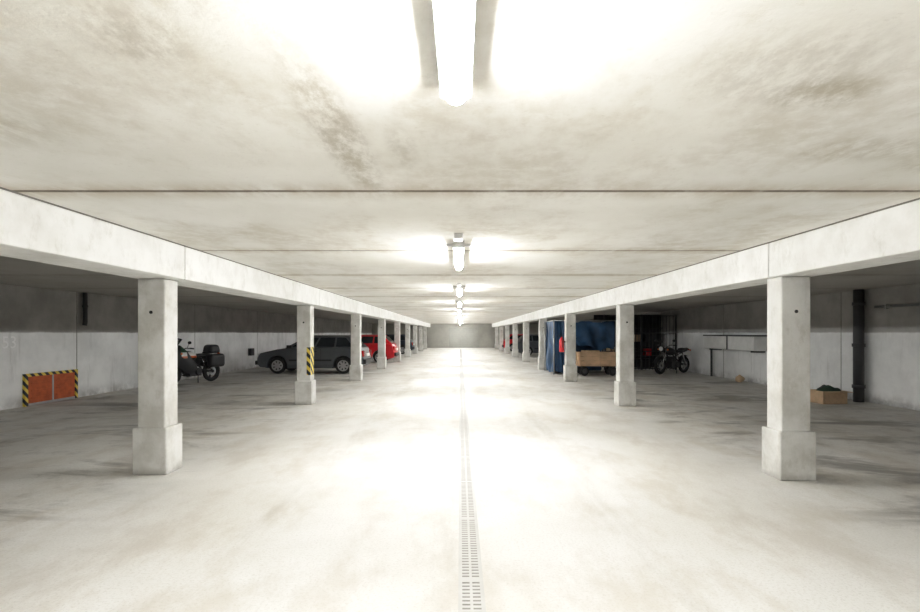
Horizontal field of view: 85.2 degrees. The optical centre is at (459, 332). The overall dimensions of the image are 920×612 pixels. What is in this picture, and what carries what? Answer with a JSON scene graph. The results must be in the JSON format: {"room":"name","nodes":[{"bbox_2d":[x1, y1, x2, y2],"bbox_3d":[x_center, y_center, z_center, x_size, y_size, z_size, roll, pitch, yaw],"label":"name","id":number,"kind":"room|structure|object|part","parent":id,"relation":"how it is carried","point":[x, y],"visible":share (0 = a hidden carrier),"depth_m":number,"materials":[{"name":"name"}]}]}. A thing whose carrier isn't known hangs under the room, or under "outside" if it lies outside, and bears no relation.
{"room":"parking garage","nodes":[
{"label":"parking garage","id":0,"kind":"room"},
{"bbox_2d":[0,284,371,409],"bbox_3d":[-9.050,0.275,20.750,0.300,2.450,60.100,0,0,0],"label":"wall","id":1,"kind":"structure","parent":0,"point":[42,322],"depth_m":12.34,"materials":[{"name":"concrete"}]},
{"bbox_2d":[2,336,15,348],"bbox_3d":[-8.897,0.184,9.866,0.004,0.238,0.297,0,0,0],"label":"number","id":2,"kind":"object","parent":1,"relation":"attached to","point":[4,337],"visible":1,"depth_m":9.83,"materials":[{"name":"paint"}]},
{"bbox_2d":[22,369,77,406],"bbox_3d":[-8.870,1.170,10.870,0.060,0.660,1.400,0,0,0],"label":"hatch","id":3,"kind":"object","parent":1,"relation":"attached to","point":[43,387],"visible":1,"depth_m":10.77,"materials":[{"name":"metal"}]},
{"bbox_2d":[76,292,76,368],"bbox_3d":[-8.898,0.275,21.950,0.004,2.450,51.716,0,0,0],"label":"joint","id":4,"kind":"object","parent":1,"relation":"attached to","point":[76,292],"visible":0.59,"depth_m":11.60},
{"bbox_2d":[82,293,87,325],"bbox_3d":[-8.810,-0.559,11.750,0.124,0.772,0.124,0,0,0],"label":"drain pipe","id":5,"kind":"object","parent":1,"relation":"attached to","point":[84,295],"visible":1,"depth_m":11.71,"materials":[{"name":"black metal"}]},
{"bbox_2d":[248,348,253,355],"bbox_3d":[-8.825,0.800,21.150,0.150,0.300,0.300,0,0,0],"label":"electrical box","id":6,"kind":"object","parent":1,"relation":"attached to","point":[250,350],"visible":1,"depth_m":21.00,"materials":[{"name":"black plastic"}]},
{"bbox_2d":[0,187,423,321],"bbox_3d":[-3.223,-0.944,20.750,0.475,0.012,59.500,0,0,0],"label":"trim","id":7,"kind":"structure","parent":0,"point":[2,188],"depth_m":4.56,"materials":[{"name":"grey concrete"}]},
{"bbox_2d":[372,324,538,347],"bbox_3d":[-0.025,0.275,50.650,17.750,2.450,0.300,0,0,0],"label":"wall","id":8,"kind":"structure","parent":0,"point":[437,334],"depth_m":50.51,"materials":[{"name":"concrete"}]},
{"bbox_2d":[449,328,478,347],"bbox_3d":[0.400,0.475,50.468,3.000,2.050,0.055,0,0,0],"label":"leaf","id":9,"kind":"object","parent":8,"relation":"attached to","point":[458,337],"visible":1,"depth_m":50.44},
{"bbox_2d":[448,327,479,347],"bbox_3d":[0.400,0.425,50.458,3.200,2.150,0.075,0,0,0],"label":"frame","id":10,"kind":"object","parent":8,"relation":"attached to","point":[448,327],"visible":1,"depth_m":50.42,"materials":[{"name":"metal"}]},
{"bbox_2d":[0,0,919,323],"bbox_3d":[-0.025,-1.100,20.750,18.350,0.300,60.100,0,0,0],"label":"ceiling","id":11,"kind":"structure","parent":0,"point":[596,146],"depth_m":2.42,"materials":[{"name":"concrete"}]},
{"bbox_2d":[170,247,318,305],"bbox_3d":[-3.220,-0.759,8.010,0.480,0.358,5.154,0,0,0],"label":"concrete beam","id":12,"kind":"structure","parent":11,"relation":"attached to","point":[203,271],"depth_m":6.85,"materials":[{"name":"white concrete"}]},
{"bbox_2d":[314,289,364,314],"bbox_3d":[-3.220,-0.759,13.180,0.480,0.358,5.154,0,0,0],"label":"concrete beam","id":13,"kind":"structure","parent":11,"relation":"attached to","point":[328,301],"depth_m":12.47,"materials":[{"name":"white concrete"}]},
{"bbox_2d":[361,303,388,318],"bbox_3d":[-3.220,-0.759,18.350,0.480,0.358,5.154,0,0,0],"label":"concrete beam","id":14,"kind":"structure","parent":11,"relation":"attached to","point":[371,311],"depth_m":17.85,"materials":[{"name":"white concrete"}]},
{"bbox_2d":[400,315,411,323],"bbox_3d":[-3.220,-0.759,28.690,0.480,0.358,5.154,0,0,0],"label":"concrete beam","id":15,"kind":"structure","parent":11,"relation":"attached to","point":[406,320],"depth_m":28.38,"materials":[{"name":"white concrete"}]},
{"bbox_2d":[410,318,418,324],"bbox_3d":[-3.220,-0.759,33.860,0.480,0.358,5.154,0,0,0],"label":"concrete beam","id":16,"kind":"structure","parent":11,"relation":"attached to","point":[414,321],"depth_m":33.80,"materials":[{"name":"white concrete"}]},
{"bbox_2d":[433,0,475,104],"bbox_3d":[-0.015,-0.887,0.935,0.260,0.125,1.850,0,0,0],"label":"fluorescent ceiling light","id":17,"kind":"object","parent":11,"relation":"attached to","point":[454,20],"visible":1,"depth_m":1.48,"materials":[{"name":"white plastic"}]},
{"bbox_2d":[446,233,470,269],"bbox_3d":[-0.015,-0.887,5.685,0.260,0.125,1.850,0,0,0],"label":"fluorescent ceiling light","id":18,"kind":"object","parent":11,"relation":"attached to","point":[458,245],"visible":1,"depth_m":5.23,"materials":[{"name":"white plastic"}]},
{"bbox_2d":[453,283,465,296],"bbox_3d":[-0.015,-0.887,10.435,0.260,0.125,1.850,0,0,0],"label":"fluorescent ceiling light","id":19,"kind":"object","parent":11,"relation":"attached to","point":[458,286],"visible":1,"depth_m":9.89,"materials":[{"name":"white plastic"}]},
{"bbox_2d":[504,318,512,324],"bbox_3d":[3.430,-0.759,33.660,0.420,0.358,5.154,0,0,0],"label":"concrete beam","id":20,"kind":"structure","parent":11,"relation":"attached to","point":[508,321],"depth_m":33.89,"materials":[{"name":"white concrete"}]},
{"bbox_2d":[512,315,522,323],"bbox_3d":[3.430,-0.759,28.490,0.420,0.358,5.154,0,0,0],"label":"concrete beam","id":21,"kind":"structure","parent":11,"relation":"attached to","point":[515,320],"depth_m":28.01,"materials":[{"name":"white concrete"}]},
{"bbox_2d":[522,311,538,321],"bbox_3d":[3.430,-0.759,23.320,0.420,0.358,5.154,0,0,0],"label":"concrete beam","id":22,"kind":"structure","parent":11,"relation":"attached to","point":[533,316],"depth_m":23.16,"materials":[{"name":"white concrete"}]},
{"bbox_2d":[538,303,564,318],"bbox_3d":[3.430,-0.759,18.150,0.420,0.358,5.154,0,0,0],"label":"concrete beam","id":23,"kind":"structure","parent":11,"relation":"attached to","point":[555,311],"depth_m":17.59,"materials":[{"name":"white concrete"}]},
{"bbox_2d":[564,288,616,313],"bbox_3d":[3.430,-0.759,12.980,0.420,0.358,5.154,0,0,0],"label":"concrete beam","id":24,"kind":"structure","parent":11,"relation":"attached to","point":[604,300],"depth_m":12.34,"materials":[{"name":"white concrete"}]},
{"bbox_2d":[615,244,774,304],"bbox_3d":[3.430,-0.759,7.810,0.420,0.358,5.154,0,0,0],"label":"concrete beam","id":25,"kind":"structure","parent":11,"relation":"attached to","point":[750,267],"depth_m":6.67,"materials":[{"name":"white concrete"}]},
{"bbox_2d":[769,200,919,276],"bbox_3d":[3.430,-0.759,2.640,0.420,0.358,5.154,0,0,0],"label":"concrete beam","id":26,"kind":"structure","parent":11,"relation":"attached to","point":[891,235],"depth_m":4.11,"materials":[{"name":"white concrete"}]},
{"bbox_2d":[0,348,919,611],"bbox_3d":[-0.025,1.650,20.750,18.350,0.300,60.100,0,0,0],"label":"floor","id":27,"kind":"structure","parent":0,"point":[347,500],"depth_m":4.48,"materials":[{"name":"concrete"}]},
{"bbox_2d":[133,278,181,474],"bbox_3d":[-3.275,0.460,5.425,0.360,2.080,0.320,0,0,0],"label":"concrete column","id":28,"kind":"structure","parent":27,"relation":"on","point":[157,438],"depth_m":5.30,"materials":[{"name":"white concrete"}]},
{"bbox_2d":[177,338,224,382],"bbox_3d":[-7.999,0.820,14.896,0.879,1.360,2.057,0,0,18],"label":"motorcycle","id":29,"kind":"object","parent":27,"relation":"on","point":[189,364],"visible":0.82,"depth_m":15.11,"materials":[{"name":"metal"}]},
{"bbox_3d":[-7.956,0.863,14.966,0.880,1.256,1.586,0,0,20],"label":"frame","id":30,"kind":"part","parent":29,"relation":"part of","materials":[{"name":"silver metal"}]},
{"bbox_3d":[-7.854,0.647,15.248,0.280,0.195,0.820,0,0,20],"label":"seat","id":31,"kind":"part","parent":29,"relation":"part of","materials":[{"name":"black leather"}]},
{"bbox_2d":[295,305,315,404],"bbox_3d":[-3.275,0.460,10.595,0.360,2.080,0.320,0,0,0],"label":"concrete column","id":32,"kind":"structure","parent":27,"relation":"on","point":[305,385],"depth_m":10.47,"materials":[{"name":"white concrete"}]},
{"bbox_2d":[307,347,313,374],"bbox_3d":[-3.166,0.590,10.577,0.088,0.580,0.226,0,0,0],"label":"strip","id":33,"kind":"object","parent":32,"relation":"attached to","point":[310,350],"visible":1,"depth_m":10.47,"materials":[{"name":"yellow paint"}]},
{"bbox_2d":[255,335,373,373],"bbox_3d":[-5.507,0.792,19.200,4.094,1.415,1.960,0,0,0],"label":"hatchback car","id":34,"kind":"object","parent":27,"relation":"on","point":[330,351],"visible":0.84,"depth_m":18.38,"materials":[{"name":"grey paint"}]},
{"bbox_3d":[-5.507,0.825,19.200,4.094,0.750,1.960,0,0,0],"label":"trim","id":35,"kind":"part","parent":34,"relation":"part of","materials":[{"name":"black plastic"}]},
{"bbox_2d":[349,314,362,380],"bbox_3d":[-3.275,0.460,15.765,0.360,2.080,0.320,0,0,0],"label":"concrete column","id":36,"kind":"structure","parent":27,"relation":"on","point":[356,368],"depth_m":15.64,"materials":[{"name":"white concrete"}]},
{"bbox_2d":[361,335,398,361],"bbox_3d":[-5.207,0.792,25.600,4.094,1.415,1.960,0,0,0],"label":"hatchback car","id":37,"kind":"object","parent":27,"relation":"on","point":[371,341],"visible":0.25,"depth_m":24.83,"materials":[{"name":"red paint"}]},
{"bbox_3d":[-5.207,0.825,25.600,4.094,0.750,1.960,0,0,0],"label":"trim","id":38,"kind":"part","parent":37,"relation":"part of","materials":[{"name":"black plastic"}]},
{"bbox_2d":[377,319,386,368],"bbox_3d":[-3.275,0.460,20.935,0.360,2.080,0.320,0,0,0],"label":"concrete column","id":39,"kind":"structure","parent":27,"relation":"on","point":[381,359],"depth_m":20.81,"materials":[{"name":"white concrete"}]},
{"bbox_2d":[386,311,402,321],"bbox_3d":[-3.220,-0.759,23.520,0.480,0.358,5.154,0,0,0],"label":"concrete beam","id":40,"kind":"structure","parent":39,"relation":"on","point":[394,317],"depth_m":23.20,"materials":[{"name":"white concrete"}]},
{"bbox_2d":[393,322,400,361],"bbox_3d":[-3.275,0.460,26.105,0.360,2.080,0.320,0,0,0],"label":"concrete column","id":41,"kind":"structure","parent":27,"relation":"on","point":[396,324],"depth_m":25.98,"materials":[{"name":"white concrete"}]},
{"bbox_2d":[386,334,414,353],"bbox_3d":[-5.307,0.792,36.200,4.094,1.415,1.960,0,0,0],"label":"hatchback car","id":42,"kind":"object","parent":27,"relation":"on","point":[402,336],"visible":0.23,"depth_m":35.42,"materials":[{"name":"grey paint"}]},
{"bbox_2d":[405,324,410,356],"bbox_3d":[-3.275,0.460,31.275,0.360,2.080,0.320,0,0,0],"label":"concrete column","id":43,"kind":"structure","parent":27,"relation":"on","point":[407,326],"depth_m":31.15,"materials":[{"name":"white concrete"}]},
{"bbox_2d":[412,325,417,353],"bbox_3d":[-3.275,0.460,36.445,0.360,2.080,0.320,0,0,0],"label":"concrete column","id":44,"kind":"structure","parent":27,"relation":"on","point":[415,351],"depth_m":36.32,"materials":[{"name":"white concrete"}]},
{"bbox_2d":[418,326,422,350],"bbox_3d":[-3.275,0.460,41.615,0.360,2.080,0.320,0,0,0],"label":"concrete column","id":45,"kind":"structure","parent":27,"relation":"on","point":[420,346],"depth_m":41.49,"materials":[{"name":"white concrete"}]},
{"bbox_2d":[423,327,426,348],"bbox_3d":[-3.275,0.460,46.785,0.360,2.080,0.320,0,0,0],"label":"concrete column","id":46,"kind":"structure","parent":27,"relation":"on","point":[424,328],"depth_m":46.66,"materials":[{"name":"white concrete"}]},
{"bbox_2d":[458,349,485,611],"bbox_3d":[0.065,1.497,18.600,0.150,0.006,54.800,0,0,0],"label":"channel","id":47,"kind":"object","parent":27,"relation":"on","point":[471,596],"visible":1,"depth_m":3.78,"materials":[{"name":"grey metal"}]},
{"bbox_2d":[495,327,498,348],"bbox_3d":[3.430,0.460,46.585,0.370,2.080,0.320,0,0,0],"label":"concrete column","id":48,"kind":"structure","parent":27,"relation":"on","point":[496,328],"depth_m":46.46,"materials":[{"name":"white concrete"}]},
{"bbox_2d":[499,326,503,350],"bbox_3d":[3.430,0.460,41.415,0.370,2.080,0.320,0,0,0],"label":"concrete column","id":49,"kind":"structure","parent":27,"relation":"on","point":[501,348],"depth_m":41.29,"materials":[{"name":"white concrete"}]},
{"bbox_2d":[505,325,509,353],"bbox_3d":[3.430,0.460,36.245,0.370,2.080,0.320,0,0,0],"label":"concrete column","id":50,"kind":"structure","parent":27,"relation":"on","point":[507,327],"depth_m":36.12,"materials":[{"name":"white concrete"}]},
{"bbox_2d":[502,334,522,350],"bbox_3d":[5.507,0.792,41.500,4.094,1.415,1.960,0,0,0],"label":"hatchback car","id":51,"kind":"object","parent":27,"relation":"on","point":[511,335],"visible":0.2,"depth_m":40.74,"materials":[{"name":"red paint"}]},
{"bbox_2d":[512,324,517,356],"bbox_3d":[3.430,0.460,31.075,0.370,2.080,0.320,0,0,0],"label":"concrete column","id":52,"kind":"structure","parent":27,"relation":"on","point":[515,326],"depth_m":30.95,"materials":[{"name":"white concrete"}]},
{"bbox_2d":[512,334,538,354],"bbox_3d":[5.607,0.792,33.200,4.094,1.415,1.960,0,0,0],"label":"hatchback car","id":53,"kind":"object","parent":27,"relation":"on","point":[533,338],"visible":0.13,"depth_m":32.38,"materials":[{"name":"grey paint"}]},
{"bbox_2d":[522,322,529,361],"bbox_3d":[3.430,0.460,25.905,0.370,2.080,0.320,0,0,0],"label":"concrete column","id":54,"kind":"structure","parent":27,"relation":"on","point":[525,354],"depth_m":25.78,"materials":[{"name":"white concrete"}]},
{"bbox_2d":[538,319,546,368],"bbox_3d":[3.430,0.460,20.735,0.370,2.080,0.320,0,0,0],"label":"concrete column","id":55,"kind":"structure","parent":27,"relation":"on","point":[541,321],"depth_m":20.61,"materials":[{"name":"white concrete"}]},
{"bbox_2d":[563,314,576,381],"bbox_3d":[3.430,0.460,15.565,0.370,2.080,0.320,0,0,0],"label":"concrete column","id":56,"kind":"structure","parent":27,"relation":"on","point":[570,367],"depth_m":15.44,"materials":[{"name":"white concrete"}]},
{"bbox_2d":[558,335,564,351],"bbox_3d":[3.176,0.333,15.561,0.182,0.535,0.166,0,0,41],"label":"fire extinguisher","id":57,"kind":"object","parent":56,"relation":"attached to","point":[561,341],"visible":1,"depth_m":15.50,"materials":[{"name":"red metal"}]},
{"bbox_2d":[544,320,615,373],"bbox_3d":[4.521,0.519,19.050,2.308,1.978,1.950,0,0,0],"label":"tarp","id":58,"kind":"object","parent":27,"relation":"on","point":[598,335],"visible":0.82,"depth_m":18.21,"materials":[{"name":"fabric"}]},
{"bbox_2d":[576,351,615,375],"bbox_3d":[4.724,1.071,17.750,1.753,0.858,0.690,0,0,0],"label":"wooden cart","id":59,"kind":"object","parent":27,"relation":"on","point":[608,359],"visible":0.91,"depth_m":17.43,"materials":[{"name":"brown wood"}]},
{"bbox_2d":[581,350,599,356],"bbox_3d":[4.625,0.867,17.750,0.550,0.503,0.440,0,0,0],"label":"cardboard box","id":60,"kind":"object","parent":59,"relation":"in","point":[581,350],"visible":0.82,"depth_m":17.53,"materials":[{"name":"brown cardboard"}]},
{"bbox_2d":[614,305,635,405],"bbox_3d":[3.430,0.460,10.395,0.370,2.080,0.320,0,0,0],"label":"concrete column","id":61,"kind":"structure","parent":27,"relation":"on","point":[624,384],"depth_m":10.27,"materials":[{"name":"white concrete"}]},
{"bbox_2d":[594,315,676,369],"bbox_3d":[7.355,0.350,21.225,2.970,2.300,1.710,0,0,0],"label":"cage","id":62,"kind":"object","parent":27,"relation":"on","point":[647,328],"visible":0.56,"depth_m":21.45,"materials":[{"name":"metal"}]},
{"bbox_2d":[653,339,690,373],"bbox_3d":[7.838,0.863,18.493,2.047,1.256,0.875,0,0,-32],"label":"motorcycle","id":63,"kind":"object","parent":27,"relation":"on","point":[670,362],"visible":1,"depth_m":18.35,"materials":[{"name":"metal"}]},
{"bbox_3d":[8.164,0.647,18.696,0.820,0.195,0.280,0,0,-32],"label":"seat","id":64,"kind":"part","parent":63,"relation":"part of","materials":[{"name":"black leather"}]},
{"bbox_2d":[735,375,744,381],"bbox_3d":[8.504,1.383,15.188,0.255,0.234,0.234,0,0,31],"label":"bag","id":65,"kind":"object","parent":27,"relation":"on","point":[739,378],"visible":1,"depth_m":15.13,"materials":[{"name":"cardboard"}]},
{"bbox_2d":[762,276,815,480],"bbox_3d":[3.430,0.460,5.225,0.370,2.080,0.320,0,0,0],"label":"concrete column","id":66,"kind":"structure","parent":27,"relation":"on","point":[788,441],"depth_m":5.10,"materials":[{"name":"white concrete"}]},
{"bbox_2d":[810,385,852,403],"bbox_3d":[7.908,1.311,10.681,0.560,0.378,0.540,0,0,-7],"label":"cardboard box","id":67,"kind":"object","parent":27,"relation":"on","point":[827,394],"visible":0.98,"depth_m":10.57,"materials":[{"name":"brown cardboard"}]},
{"bbox_2d":[852,289,865,401],"bbox_3d":[8.690,0.277,10.900,0.240,2.444,0.240,0,0,0],"label":"drain pipe","id":68,"kind":"object","parent":27,"relation":"on","point":[858,303],"visible":1,"depth_m":10.82,"materials":[{"name":"black plastic"}]},
{"bbox_3d":[-3.275,0.460,0.255,0.360,2.080,0.320,0,0,0],"label":"concrete column","id":69,"kind":"structure","parent":27,"relation":"on","visible":0},
{"bbox_2d":[0,189,183,278],"bbox_3d":[-3.220,-0.759,2.840,0.480,0.358,5.154,0,0,0],"label":"concrete beam","id":70,"kind":"structure","parent":69,"relation":"on","point":[30,229],"depth_m":3.95,"materials":[{"name":"white concrete"}]},
{"bbox_2d":[661,305,723,377],"bbox_3d":[8.848,0.275,21.950,0.004,2.450,51.716,0,0,0],"label":"joint","id":71,"kind":"object","parent":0,"point":[723,305],"visible":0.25,"depth_m":16.79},
{"bbox_2d":[492,198,919,323],"bbox_3d":[3.433,-0.944,20.750,0.415,0.012,59.500,0,0,0],"label":"trim","id":72,"kind":"structure","parent":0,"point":[917,198],"depth_m":4.96,"materials":[{"name":"grey concrete"}]},
{"bbox_2d":[586,284,919,410],"bbox_3d":[9.000,0.275,20.750,0.300,2.450,60.100,0,0,0],"label":"wall","id":73,"kind":"structure","parent":0,"point":[892,335],"depth_m":11.74,"materials":[{"name":"concrete"}]},
{"bbox_2d":[703,335,766,375],"bbox_3d":[8.610,0.779,15.852,0.480,1.440,3.163,0,0,0],"label":"duct","id":74,"kind":"object","parent":73,"relation":"attached to","point":[753,343],"visible":0.88,"depth_m":15.25,"materials":[{"name":"grey metal"}]},
{"bbox_2d":[874,303,919,308],"bbox_3d":[8.810,-0.550,8.300,0.080,0.100,4.600,0,0,0],"label":"conduit","id":75,"kind":"object","parent":73,"relation":"attached to","point":[885,306],"visible":1,"depth_m":10.07,"materials":[{"name":"metal"}]}
]}

